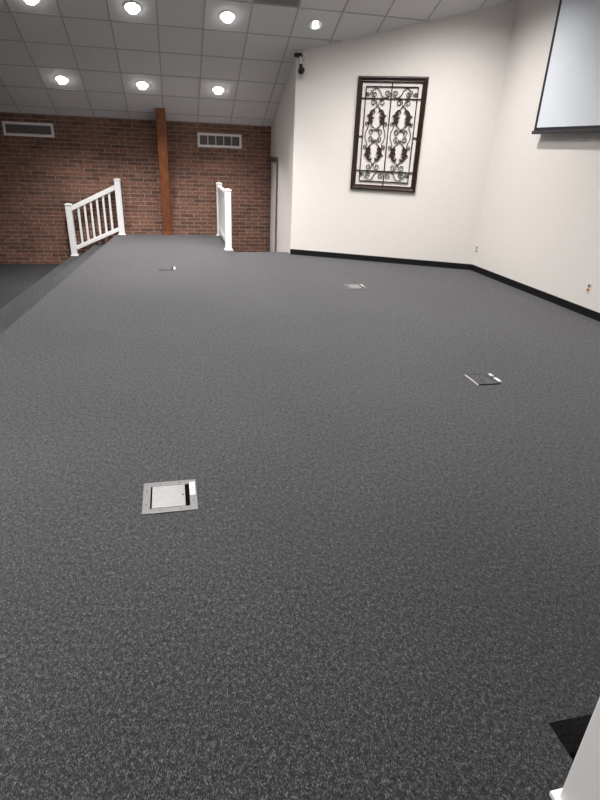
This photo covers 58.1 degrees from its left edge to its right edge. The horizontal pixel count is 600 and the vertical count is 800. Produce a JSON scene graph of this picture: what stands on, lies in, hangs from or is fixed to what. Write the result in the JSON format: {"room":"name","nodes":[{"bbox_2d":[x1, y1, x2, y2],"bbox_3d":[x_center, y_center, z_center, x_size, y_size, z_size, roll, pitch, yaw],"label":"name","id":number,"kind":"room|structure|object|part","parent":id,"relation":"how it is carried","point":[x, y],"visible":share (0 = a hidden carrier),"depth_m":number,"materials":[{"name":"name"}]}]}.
{"room":"house of worship","nodes":[
{"label":"house of worship","id":0,"kind":"room"},
{"bbox_2d":[0,264,59,308],"bbox_3d":[-3.081,0.030,5.188,14.200,0.200,12.568,-3,26,-12],"label":"floor","id":1,"kind":"structure","parent":0,"point":[15,279],"depth_m":9.48,"materials":[{"name":"carpet"}]},
{"bbox_2d":[0,254,81,318],"bbox_3d":[-3.129,-0.145,5.093,0.954,0.193,12.568,-3,26,-12],"label":"step","id":2,"kind":"structure","parent":1,"relation":"on","point":[19,299],"depth_m":8.06,"materials":[{"name":"carpet"}]},
{"bbox_2d":[64,178,125,255],"bbox_3d":[-3.897,-3.478,10.295,1.064,1.408,0.153,-6,26,-17],"label":"stair railing","id":3,"kind":"object","parent":2,"relation":"on","point":[69,207],"visible":1,"depth_m":10.26,"materials":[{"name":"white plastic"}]},
{"bbox_3d":[-4.340,-3.223,10.262,0.108,0.938,0.108,-3,26,-12],"label":"post","id":4,"kind":"part","parent":3,"relation":"part of","materials":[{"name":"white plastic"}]},
{"bbox_3d":[-3.883,-3.800,10.146,0.802,0.459,0.070,-6,26,-17],"label":"rail","id":5,"kind":"part","parent":3,"relation":"part of","materials":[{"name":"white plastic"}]},
{"bbox_3d":[-3.912,-3.129,10.457,0.802,0.411,0.050,-6,26,-17],"label":"rail","id":6,"kind":"part","parent":3,"relation":"part of","materials":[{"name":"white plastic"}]},
{"bbox_3d":[-3.456,-3.688,10.349,0.108,1.003,0.108,-3,26,-12],"label":"post","id":7,"kind":"part","parent":3,"relation":"part of","materials":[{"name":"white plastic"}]},
{"bbox_2d":[0,244,104,333],"bbox_3d":[-2.715,-0.256,5.142,0.954,0.387,12.568,-3,26,-12],"label":"step","id":8,"kind":"structure","parent":1,"relation":"on","point":[21,309],"depth_m":7.16,"materials":[{"name":"carpet"}]},
{"bbox_2d":[568,751,577,760],"bbox_3d":[1.335,1.431,1.893,1.050,0.387,0.300,-3,26,-12],"label":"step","id":9,"kind":"structure","parent":1,"relation":"on","point":[572,754],"depth_m":1.85,"materials":[{"name":"carpet"}]},
{"bbox_2d":[0,112,270,263],"bbox_3d":[-5.867,-3.847,9.872,11.400,3.062,0.150,-3,26,-12],"label":"wall","id":10,"kind":"structure","parent":0,"point":[39,175],"depth_m":10.29,"materials":[{"name":"brick"}]},
{"bbox_2d":[2,121,54,137],"bbox_3d":[-4.815,-4.799,9.579,0.835,0.228,0.024,-3,26,-12],"label":"air vent","id":11,"kind":"object","parent":10,"relation":"in","point":[10,128],"visible":1,"depth_m":9.58,"materials":[{"name":"white metal"}]},
{"bbox_2d":[197,132,241,148],"bbox_3d":[-1.533,-4.953,10.314,0.835,0.246,0.024,-3,26,-12],"label":"air vent","id":12,"kind":"object","parent":10,"relation":"in","point":[215,140],"visible":1,"depth_m":10.31,"materials":[{"name":"white metal"}]},
{"bbox_2d":[0,0,514,125],"bbox_3d":[-3.716,-4.969,6.302,14.200,2.775,6.431,-3,26,-12],"label":"ceiling","id":13,"kind":"structure","parent":0,"point":[265,19],"depth_m":7.85,"materials":[{"name":"tile"}]},
{"bbox_2d":[23,0,40,4],"bbox_3d":[-3.352,-5.033,6.699,0.236,0.211,0.224,6,25,7],"label":"recessed light","id":14,"kind":"object","parent":13,"relation":"in","point":[30,2],"visible":1,"depth_m":6.72,"materials":[{"name":"white"}]},
{"bbox_3d":[-3.353,-5.006,6.711,0.120,0.152,0.120,-3,26,-12],"label":"bulb","id":15,"kind":"part","parent":14,"relation":"part of","materials":[{"name":"white glass"}]},
{"bbox_2d":[54,75,69,83],"bbox_3d":[-3.746,-5.080,8.485,0.236,0.211,0.224,6,25,7],"label":"recessed light","id":16,"kind":"object","parent":13,"relation":"in","point":[61,79],"visible":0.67,"depth_m":8.48,"materials":[{"name":"white"}]},
{"bbox_3d":[-3.747,-5.053,8.497,0.120,0.152,0.120,-3,26,-12],"label":"bulb","id":17,"kind":"part","parent":16,"relation":"part of","materials":[{"name":"white glass"}]},
{"bbox_2d":[123,1,141,13],"bbox_3d":[-2.162,-5.102,6.959,0.236,0.211,0.224,6,25,7],"label":"recessed light","id":18,"kind":"object","parent":13,"relation":"in","point":[132,7],"visible":0.98,"depth_m":6.96,"materials":[{"name":"white"}]},
{"bbox_3d":[-2.164,-5.075,6.971,0.120,0.152,0.120,-3,26,-12],"label":"bulb","id":19,"kind":"part","parent":18,"relation":"part of","materials":[{"name":"white glass"}]},
{"bbox_2d":[135,80,149,89],"bbox_3d":[-2.556,-5.149,8.745,0.236,0.211,0.224,6,25,7],"label":"recessed light","id":20,"kind":"object","parent":13,"relation":"in","point":[140,84],"visible":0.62,"depth_m":8.74,"materials":[{"name":"white"}]},
{"bbox_3d":[-2.557,-5.122,8.758,0.120,0.152,0.120,-3,26,-12],"label":"bulb","id":21,"kind":"part","parent":20,"relation":"part of","materials":[{"name":"white glass"}]},
{"bbox_2d":[211,86,224,93],"bbox_3d":[-1.366,-5.218,9.006,0.236,0.211,0.224,6,25,7],"label":"recessed light","id":22,"kind":"object","parent":13,"relation":"in","point":[216,89],"visible":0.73,"depth_m":9.00,"materials":[{"name":"white"}]},
{"bbox_3d":[-1.367,-5.191,9.018,0.120,0.152,0.120,-3,26,-12],"label":"bulb","id":23,"kind":"part","parent":22,"relation":"part of","materials":[{"name":"white glass"}]},
{"bbox_2d":[218,10,235,22],"bbox_3d":[-0.972,-5.171,7.219,0.236,0.211,0.224,6,25,7],"label":"recessed light","id":24,"kind":"object","parent":13,"relation":"in","point":[227,16],"visible":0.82,"depth_m":7.22,"materials":[{"name":"white"}]},
{"bbox_3d":[-0.974,-5.144,7.231,0.120,0.152,0.120,-3,26,-12],"label":"bulb","id":25,"kind":"part","parent":24,"relation":"part of","materials":[{"name":"white glass"}]},
{"bbox_2d":[0,0,486,125],"bbox_3d":[-3.863,-4.955,6.201,13.668,2.707,6.264,-3,26,-12],"label":"grid","id":26,"kind":"object","parent":13,"relation":"attached to","point":[252,2],"visible":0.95,"depth_m":7.89,"materials":[{"name":"silver metal"}]},
{"bbox_2d":[254,0,299,6],"bbox_3d":[-0.247,-5.153,6.768,0.582,0.241,0.539,-3,26,-12],"label":"ceiling vent","id":27,"kind":"object","parent":13,"relation":"in","point":[290,3],"visible":1,"depth_m":7.01,"materials":[{"name":"grey metal"}]},
{"bbox_2d":[307,19,323,30],"bbox_3d":[0.218,-5.248,7.475,0.236,0.192,0.224,6,25,7],"label":"recessed light","id":28,"kind":"object","parent":13,"relation":"in","point":[314,24],"visible":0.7,"depth_m":7.53,"materials":[{"name":"white"}]},
{"bbox_2d":[271,59,295,252],"bbox_3d":[-0.284,-4.124,9.794,0.140,3.672,2.179,-3,26,-12],"label":"wall","id":29,"kind":"structure","parent":0,"point":[282,127],"depth_m":9.38,"materials":[{"name":"white paint"}]},
{"bbox_2d":[269,156,277,251],"bbox_3d":[-0.475,-3.680,10.711,0.152,2.080,0.847,-3,26,-12],"label":"door","id":30,"kind":"structure","parent":29,"relation":"in","point":[274,160],"depth_m":10.64,"materials":[{"name":"white paint"}]},
{"bbox_2d":[0,234,599,799],"bbox_3d":[0.346,-0.520,5.770,6.383,0.580,12.568,-3,26,-12],"label":"floor","id":31,"kind":"structure","parent":0,"point":[383,581],"depth_m":2.57,"materials":[{"name":"carpet"}]},
{"bbox_2d":[155,108,172,234],"bbox_3d":[-2.555,-4.232,10.168,0.186,2.213,0.442,-3,26,-12],"label":"column","id":32,"kind":"structure","parent":31,"relation":"on","point":[160,112],"depth_m":10.08,"materials":[{"name":"brown wood"}]},
{"bbox_2d":[159,267,175,269],"bbox_3d":[-1.931,-1.913,7.854,0.237,0.009,0.216,-3,26,-12],"label":"box","id":33,"kind":"object","parent":31,"relation":"on","point":[160,268],"visible":1,"depth_m":7.84,"materials":[{"name":"metal"}]},
{"bbox_2d":[142,479,197,514],"bbox_3d":[-0.670,0.495,2.788,0.272,0.010,0.272,-3,26,-12],"label":"floor outlet","id":34,"kind":"object","parent":31,"relation":"on","point":[181,495],"visible":1,"depth_m":2.77,"materials":[{"name":"metal"}]},
{"bbox_3d":[-0.677,0.496,2.787,0.166,0.006,0.189,-3,26,-12],"label":"lid","id":35,"kind":"part","parent":34,"relation":"part of","materials":[{"name":"metal"}]},
{"bbox_2d":[216,182,232,250],"bbox_3d":[-1.420,-3.443,10.011,0.142,1.006,1.827,-3,26,-12],"label":"stair railing","id":36,"kind":"object","parent":31,"relation":"on","point":[223,196],"visible":1,"depth_m":9.42,"materials":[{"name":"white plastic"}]},
{"bbox_3d":[-1.603,-3.788,10.758,0.108,0.988,0.108,-3,26,-12],"label":"post","id":37,"kind":"part","parent":36,"relation":"part of","materials":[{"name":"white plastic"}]},
{"bbox_3d":[-1.404,-3.803,9.844,0.070,0.088,1.577,-3,26,-12],"label":"rail","id":38,"kind":"part","parent":36,"relation":"part of","materials":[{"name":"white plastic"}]},
{"bbox_3d":[-1.238,-3.080,9.274,0.108,0.983,0.108,-3,26,-12],"label":"post","id":39,"kind":"part","parent":36,"relation":"part of","materials":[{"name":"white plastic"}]},
{"bbox_2d":[343,284,367,288],"bbox_3d":[0.744,-1.533,7.287,0.272,0.010,0.272,-3,26,-12],"label":"box","id":40,"kind":"object","parent":31,"relation":"on","point":[349,286],"visible":1,"depth_m":7.27,"materials":[{"name":"metal"}]},
{"bbox_3d":[0.738,-1.532,7.285,0.166,0.006,0.189,-3,26,-12],"label":"lid","id":41,"kind":"part","parent":40,"relation":"part of","materials":[{"name":"metal"}]},
{"bbox_2d":[465,373,501,384],"bbox_3d":[1.511,-0.171,4.429,0.237,0.009,0.216,-3,26,-12],"label":"box","id":42,"kind":"object","parent":31,"relation":"on","point":[478,379],"visible":1,"depth_m":4.42,"materials":[{"name":"metal"}]},
{"bbox_2d":[549,697,599,799],"bbox_3d":[0.996,1.046,0.577,0.142,1.006,1.770,-3,26,-12],"label":"stair railing","id":43,"kind":"object","parent":31,"relation":"on","point":[582,782],"visible":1,"depth_m":1.42,"materials":[{"name":"white plastic"}]},
{"bbox_2d":[290,0,516,263],"bbox_3d":[1.374,-3.751,8.438,3.028,4.270,0.156,8,26,12],"label":"wall","id":44,"kind":"structure","parent":0,"point":[463,56],"depth_m":8.23,"materials":[{"name":"white paint"}]},
{"bbox_2d":[294,53,305,73],"bbox_3d":[-0.004,-5.031,8.075,0.175,0.293,0.161,8,26,12],"label":"security camera","id":45,"kind":"object","parent":44,"relation":"attached to","point":[298,56],"visible":1,"depth_m":8.05,"materials":[{"name":"black plastic"}]},
{"bbox_3d":[0.011,-5.150,8.091,0.160,0.090,0.029,8,26,12],"label":"mounting plate","id":46,"kind":"part","parent":45,"relation":"part of","materials":[{"name":"black plastic"}]},
{"bbox_2d":[290,249,471,269],"bbox_3d":[1.293,-2.348,8.998,3.026,0.089,0.016,8,26,12],"label":"baseboard","id":47,"kind":"structure","parent":44,"relation":"attached to","point":[292,251],"depth_m":8.98,"materials":[{"name":"black plastic"}]},
{"bbox_2d":[350,76,428,192],"bbox_3d":[1.330,-4.020,8.213,1.030,1.562,0.045,8,26,12],"label":"wall panel","id":48,"kind":"object","parent":44,"relation":"attached to","point":[400,79],"visible":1,"depth_m":8.19,"materials":[{"name":"black metal"}]},
{"bbox_3d":[0.869,-4.087,8.315,0.076,1.562,0.045,8,26,12],"label":"frame rail","id":49,"kind":"part","parent":48,"relation":"part of","materials":[{"name":"brown wood"}]},
{"bbox_3d":[1.301,-3.346,8.526,1.030,0.076,0.045,8,26,12],"label":"frame rail","id":50,"kind":"part","parent":48,"relation":"part of","materials":[{"name":"brown wood"}]},
{"bbox_3d":[1.360,-4.693,7.901,1.030,0.076,0.045,8,26,12],"label":"frame rail","id":51,"kind":"part","parent":48,"relation":"part of","materials":[{"name":"brown wood"}]},
{"bbox_3d":[1.791,-3.952,8.111,0.076,1.562,0.045,8,26,12],"label":"frame rail","id":52,"kind":"part","parent":48,"relation":"part of","materials":[{"name":"brown wood"}]},
{"bbox_2d":[472,0,599,312],"bbox_3d":[3.583,-2.873,5.363,0.150,5.444,5.595,-4,26,-13],"label":"wall","id":53,"kind":"structure","parent":0,"point":[539,227],"depth_m":7.02,"materials":[{"name":"white paint"}]},
{"bbox_2d":[471,264,599,321],"bbox_3d":[3.418,-0.968,6.229,0.016,0.089,5.592,-4,26,-13],"label":"baseboard","id":54,"kind":"structure","parent":53,"relation":"attached to","point":[556,300],"depth_m":7.10,"materials":[{"name":"black plastic"}]},
{"bbox_2d":[531,0,599,133],"bbox_3d":[3.460,-3.520,5.002,0.170,1.860,3.700,-4,26,-13],"label":"projection screen","id":55,"kind":"object","parent":53,"relation":"attached to","point":[569,103],"visible":1,"depth_m":6.19,"materials":[{"name":"fabric"}]},
{"bbox_2d":[585,282,591,292],"bbox_3d":[3.377,-1.312,6.316,0.009,0.116,0.072,-4,26,-13],"label":"wall outlet","id":56,"kind":"object","parent":53,"relation":"attached to","point":[589,285],"visible":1,"depth_m":6.31,"materials":[{"name":"white plastic"}]}
]}

